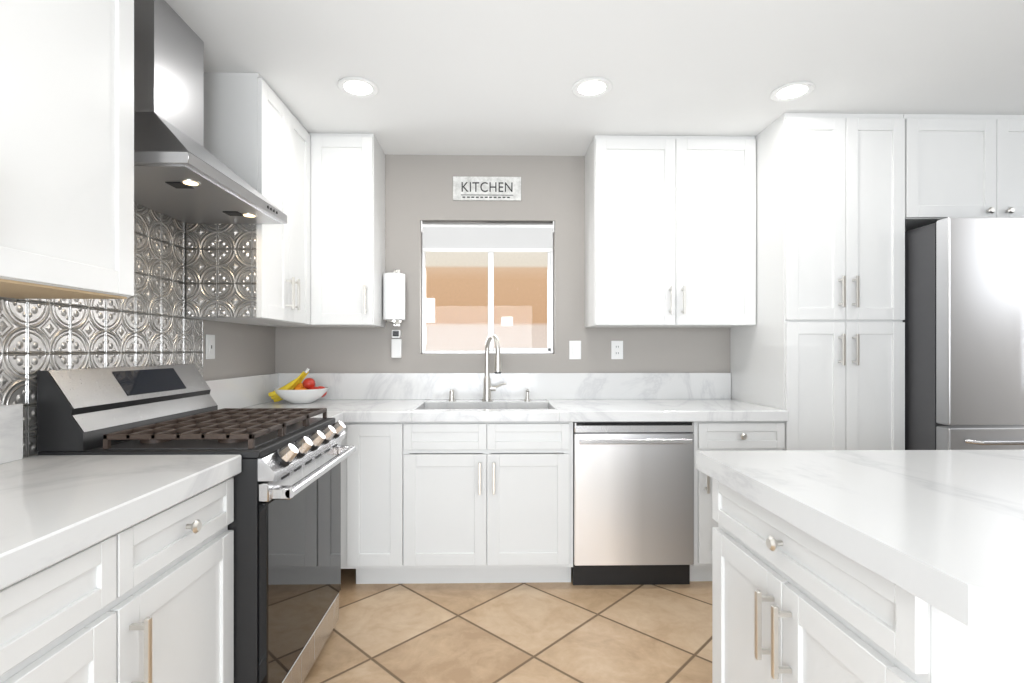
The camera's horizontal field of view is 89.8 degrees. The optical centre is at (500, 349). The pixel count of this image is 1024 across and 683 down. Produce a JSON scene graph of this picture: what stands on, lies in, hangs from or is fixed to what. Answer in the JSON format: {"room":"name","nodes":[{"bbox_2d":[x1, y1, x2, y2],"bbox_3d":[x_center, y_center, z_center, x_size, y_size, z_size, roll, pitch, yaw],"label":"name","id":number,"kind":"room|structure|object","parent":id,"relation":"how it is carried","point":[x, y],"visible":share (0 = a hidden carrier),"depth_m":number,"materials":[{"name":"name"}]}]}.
{"room":"kitchen","nodes":[
{"label":"kitchen","id":0,"kind":"room"},
{"bbox_2d":[0,297,274,380],"bbox_3d":[-1.444,0.000,0.500,0.150,2.460,5.750,0,0,-1],"label":"wall","id":1,"kind":"structure","parent":0,"point":[242,350],"depth_m":2.76,"materials":[{"name":"grey paint"}]},
{"bbox_2d":[0,0,133,298],"bbox_3d":[-1.203,-0.691,0.925,0.330,1.078,1.089,0,0,-1],"label":"upper cabinet","id":2,"kind":"object","parent":1,"relation":"attached to","point":[66,149],"visible":1,"depth_m":1.23,"materials":[{"name":"white wood"}]},
{"bbox_2d":[0,202,202,457],"bbox_3d":[-1.361,0.180,0.241,0.006,1.500,4.330,0,0,-1],"label":"backsplash","id":3,"kind":"structure","parent":1,"relation":"attached to","point":[148,323],"depth_m":1.84,"materials":[{"name":"metal"}]},
{"bbox_2d":[206,334,214,358],"bbox_3d":[-1.398,-0.015,2.476,0.008,0.118,0.075,0,0,-1],"label":"electrical outlet plate","id":4,"kind":"object","parent":1,"relation":"attached to","point":[210,346],"visible":1,"depth_m":2.47,"materials":[{"name":"white plastic"}]},
{"bbox_2d":[134,0,286,223],"bbox_3d":[-1.160,-0.889,1.899,0.450,0.678,0.740,0,0,-1],"label":"range hood","id":5,"kind":"object","parent":1,"relation":"attached to","point":[182,174],"visible":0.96,"depth_m":1.80,"materials":[{"name":"silver metal"}]},
{"bbox_2d":[186,72,309,324],"bbox_3d":[-1.211,-0.685,2.582,0.372,1.087,0.622,0,0,-1],"label":"upper cabinet","id":6,"kind":"object","parent":1,"relation":"attached to","point":[256,136],"visible":0.94,"depth_m":2.28,"materials":[{"name":"white wood"}]},
{"bbox_2d":[275,155,729,399],"bbox_3d":[0.962,0.000,3.342,4.760,2.460,0.150,0,0,-1],"label":"wall","id":7,"kind":"structure","parent":0,"point":[418,188],"depth_m":3.25,"materials":[{"name":"grey paint"}]},
{"bbox_2d":[259,133,384,326],"bbox_3d":[-1.065,-0.685,3.043,0.677,1.087,0.372,0,0,-1],"label":"upper cabinet","id":8,"kind":"object","parent":7,"relation":"attached to","point":[347,221],"visible":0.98,"depth_m":2.91,"materials":[{"name":"white wood"}]},
{"bbox_2d":[383,269,404,325],"bbox_3d":[-0.655,-0.328,3.163,0.132,0.355,0.150,0,0,-1],"label":"paper towel holder","id":9,"kind":"object","parent":7,"relation":"attached to","point":[394,297],"visible":1,"depth_m":3.10,"materials":[{"name":"white plastic"}]},
{"bbox_2d":[391,330,401,357],"bbox_3d":[-0.655,-0.038,3.215,0.063,0.176,0.046,0,0,-1],"label":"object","id":10,"kind":"object","parent":7,"relation":"attached to","point":[396,348],"visible":1,"depth_m":3.21,"materials":[{"name":"white plastic"}]},
{"bbox_2d":[453,176,520,200],"bbox_3d":[-0.088,-1.018,3.240,0.429,0.149,0.014,0,0,-1],"label":"sign","id":11,"kind":"object","parent":7,"relation":"attached to","point":[467,188],"visible":1,"depth_m":3.23,"materials":[{"name":"grey"}]},
{"bbox_2d":[422,233,552,353],"bbox_3d":[-0.086,-0.398,3.346,0.851,0.843,0.070,0,0,-1],"label":"window","id":12,"kind":"structure","parent":7,"relation":"in","point":[547,350],"depth_m":3.33,"materials":[{"name":"silver metal"}]},
{"bbox_2d":[421,220,553,251],"bbox_3d":[-0.085,-0.721,3.283,0.845,0.195,0.063,0,0,-1],"label":"roller blind","id":13,"kind":"object","parent":12,"relation":"attached to","point":[487,237],"visible":1,"depth_m":3.26,"materials":[{"name":"white fabric"}]},
{"bbox_2d":[569,341,580,358],"bbox_3d":[0.469,0.000,3.254,0.075,0.118,0.008,0,0,-1],"label":"switch plate","id":14,"kind":"object","parent":7,"relation":"attached to","point":[574,349],"visible":1,"depth_m":3.25,"materials":[{"name":"white plastic"}]},
{"bbox_2d":[611,341,622,358],"bbox_3d":[0.736,0.000,3.259,0.075,0.118,0.008,0,0,-1],"label":"outlet","id":15,"kind":"object","parent":7,"relation":"attached to","point":[616,349],"visible":1,"depth_m":3.26,"materials":[{"name":"white plastic"}]},
{"bbox_2d":[585,135,755,327],"bbox_3d":[0.996,-0.685,3.079,0.926,1.087,0.372,0,0,-1],"label":"upper cabinet","id":16,"kind":"object","parent":7,"relation":"attached to","point":[670,231],"visible":1,"depth_m":2.94,"materials":[{"name":"white wood"}]},
{"bbox_2d":[303,557,711,682],"bbox_3d":[1.011,1.280,0.543,5.060,0.100,5.750,0,0,-1],"label":"floor","id":17,"kind":"structure","parent":0,"point":[556,632],"depth_m":2.22,"materials":[{"name":"tile"}]},
{"bbox_2d":[0,516,151,682],"bbox_3d":[-1.070,0.798,0.664,0.587,0.864,0.894,0,0,-1],"label":"base cabinet","id":18,"kind":"object","parent":17,"relation":"on","point":[150,599],"depth_m":0.98,"materials":[{"name":"white wood"}]},
{"bbox_2d":[0,393,251,589],"bbox_3d":[-1.056,0.258,0.502,0.609,0.213,2.041,0,0,-1],"label":"countertop","id":19,"kind":"structure","parent":18,"relation":"on","point":[54,509],"depth_m":1.15,"materials":[{"name":"stone"}]},
{"bbox_2d":[152,477,233,682],"bbox_3d":[-1.080,0.798,1.252,0.587,0.864,0.540,0,0,-1],"label":"base cabinet","id":20,"kind":"object","parent":17,"relation":"on","point":[193,543],"depth_m":1.33,"materials":[{"name":"white wood"}]},
{"bbox_2d":[37,364,355,682],"bbox_3d":[-1.006,0.645,1.903,0.750,1.170,0.750,0,0,-1],"label":"gas range","id":21,"kind":"object","parent":17,"relation":"on","point":[285,525],"visible":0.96,"depth_m":1.67,"materials":[{"name":"black"}]},
{"bbox_2d":[341,422,431,583],"bbox_3d":[-0.921,0.798,2.921,0.963,0.864,0.622,0,0,-1],"label":"base cabinet","id":22,"kind":"object","parent":17,"relation":"on","point":[386,484],"depth_m":2.62,"materials":[{"name":"white wood"}]},
{"bbox_2d":[205,377,351,422],"bbox_3d":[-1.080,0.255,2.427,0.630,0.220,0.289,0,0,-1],"label":"countertop","id":23,"kind":"structure","parent":22,"relation":"on","point":[337,400],"depth_m":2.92,"materials":[{"name":"stone"}]},
{"bbox_2d":[245,373,787,422],"bbox_3d":[0.030,0.255,2.919,2.865,0.220,0.657,0,0,-1],"label":"countertop","id":24,"kind":"structure","parent":22,"relation":"on","point":[376,397],"depth_m":3.21,"materials":[{"name":"stone"}]},
{"bbox_2d":[268,368,328,403],"bbox_3d":[-1.178,0.206,3.010,0.320,0.204,0.300,0,0,-1],"label":"fruit bowl","id":25,"kind":"object","parent":24,"relation":"on","point":[297,391],"visible":1,"depth_m":2.95,"materials":[{"name":"white ceramic"}]},
{"bbox_2d":[448,390,454,400],"bbox_3d":[-0.300,0.275,3.125,0.040,0.068,0.040,0,0,-1],"label":"air gap cap","id":26,"kind":"object","parent":24,"relation":"on","point":[451,395],"visible":1,"depth_m":3.11,"materials":[{"name":"silver metal"}]},
{"bbox_2d":[482,334,505,400],"bbox_3d":[-0.041,0.107,3.057,0.150,0.404,0.212,0,0,-1],"label":"faucet","id":27,"kind":"object","parent":24,"relation":"on","point":[488,388],"visible":1,"depth_m":3.11,"materials":[{"name":"silver metal"}]},
{"bbox_2d":[524,389,529,400],"bbox_3d":[0.161,0.272,3.110,0.038,0.075,0.085,0,0,-1],"label":"soap dispenser","id":28,"kind":"object","parent":24,"relation":"on","point":[527,395],"visible":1,"depth_m":3.12,"materials":[{"name":"silver metal"}]},
{"bbox_2d":[573,422,693,584],"bbox_3d":[0.680,0.799,2.912,0.617,0.861,0.621,0,0,-1],"label":"dishwasher","id":29,"kind":"object","parent":17,"relation":"on","point":[633,503],"visible":0.85,"depth_m":2.64,"materials":[{"name":"silver metal"}]},
{"bbox_2d":[690,421,784,580],"bbox_3d":[1.226,0.798,2.958,0.470,0.864,0.622,0,0,-1],"label":"base cabinet","id":30,"kind":"object","parent":17,"relation":"on","point":[708,436],"depth_m":2.65,"materials":[{"name":"white wood"}]},
{"bbox_2d":[730,113,904,450],"bbox_3d":[1.778,0.001,2.946,0.625,2.459,0.664,0,0,-1],"label":"tall cabinet","id":31,"kind":"object","parent":17,"relation":"on","point":[817,351],"visible":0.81,"depth_m":2.66,"materials":[{"name":"white wood"}]},
{"bbox_2d":[903,114,1023,230],"bbox_3d":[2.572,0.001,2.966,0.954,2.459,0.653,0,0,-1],"label":"upper cabinet","id":32,"kind":"object","parent":31,"relation":"attached to","point":[958,165],"visible":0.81,"depth_m":2.67,"materials":[{"name":"white wood"}]},
{"bbox_2d":[712,478,1023,682],"bbox_3d":[1.500,0.798,1.190,1.799,0.864,0.753,0,0,-1],"label":"base cabinet","id":33,"kind":"object","parent":17,"relation":"on","point":[791,603],"visible":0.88,"depth_m":1.06,"materials":[{"name":"white wood"}]},
{"bbox_2d":[696,450,1023,631],"bbox_3d":[1.519,0.338,1.139,1.822,0.055,0.915,0,0,-1],"label":"countertop","id":34,"kind":"structure","parent":33,"relation":"on","point":[942,530],"depth_m":1.01,"materials":[{"name":"stone"}]},
{"bbox_2d":[903,217,1023,449],"bbox_3d":[2.565,0.300,2.820,0.912,1.860,0.891,0,0,-1],"label":"fridge","id":35,"kind":"object","parent":17,"relation":"on","point":[964,333],"visible":0.5,"depth_m":2.43,"materials":[{"name":"grey metal"}]},
{"bbox_2d":[165,0,1023,155],"bbox_3d":[1.011,-1.280,0.543,5.060,0.100,5.750,0,0,-1],"label":"ceiling","id":36,"kind":"structure","parent":0,"point":[475,77],"depth_m":2.20,"materials":[{"name":"white paint"}]},
{"bbox_2d":[337,77,378,97],"bbox_3d":[-0.668,-1.224,2.404,0.190,0.009,0.190,0,0,-1],"label":"recessed light","id":37,"kind":"object","parent":36,"relation":"in","point":[357,87],"visible":0.98,"depth_m":2.40,"materials":[{"name":"white plastic"}]},
{"bbox_2d":[572,77,612,97],"bbox_3d":[0.425,-1.224,2.405,0.190,0.009,0.190,0,0,-1],"label":"recessed light","id":38,"kind":"object","parent":36,"relation":"in","point":[592,87],"visible":1,"depth_m":2.40,"materials":[{"name":"white plastic"}]},
{"bbox_2d":[770,81,814,101],"bbox_3d":[1.383,-1.224,2.442,0.190,0.009,0.190,0,0,-1],"label":"recessed light","id":39,"kind":"object","parent":36,"relation":"in","point":[792,91],"visible":1,"depth_m":2.44,"materials":[{"name":"white plastic"}]},
{"label":"outside","id":40,"kind":"structure","parent":0,"visible":0},
{"bbox_2d":[426,252,546,350],"bbox_3d":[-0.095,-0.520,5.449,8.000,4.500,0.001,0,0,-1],"label":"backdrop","id":41,"kind":"structure","parent":40,"point":[510,284],"depth_m":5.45,"materials":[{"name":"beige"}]},
{"bbox_2d":[426,298,434,321],"bbox_3d":[-0.759,-0.415,5.368,0.130,0.250,0.100,0,0,-1],"label":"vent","id":42,"kind":"object","parent":41,"relation":"attached to","point":[430,310],"depth_m":5.34,"materials":[{"name":"white plastic"}]},
{"bbox_2d":[502,317,512,325],"bbox_3d":[0.064,-0.299,5.382,0.115,0.090,0.100,0,0,-1],"label":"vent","id":43,"kind":"object","parent":41,"relation":"attached to","point":[506,321],"depth_m":5.33,"materials":[{"name":"white"}]}
]}

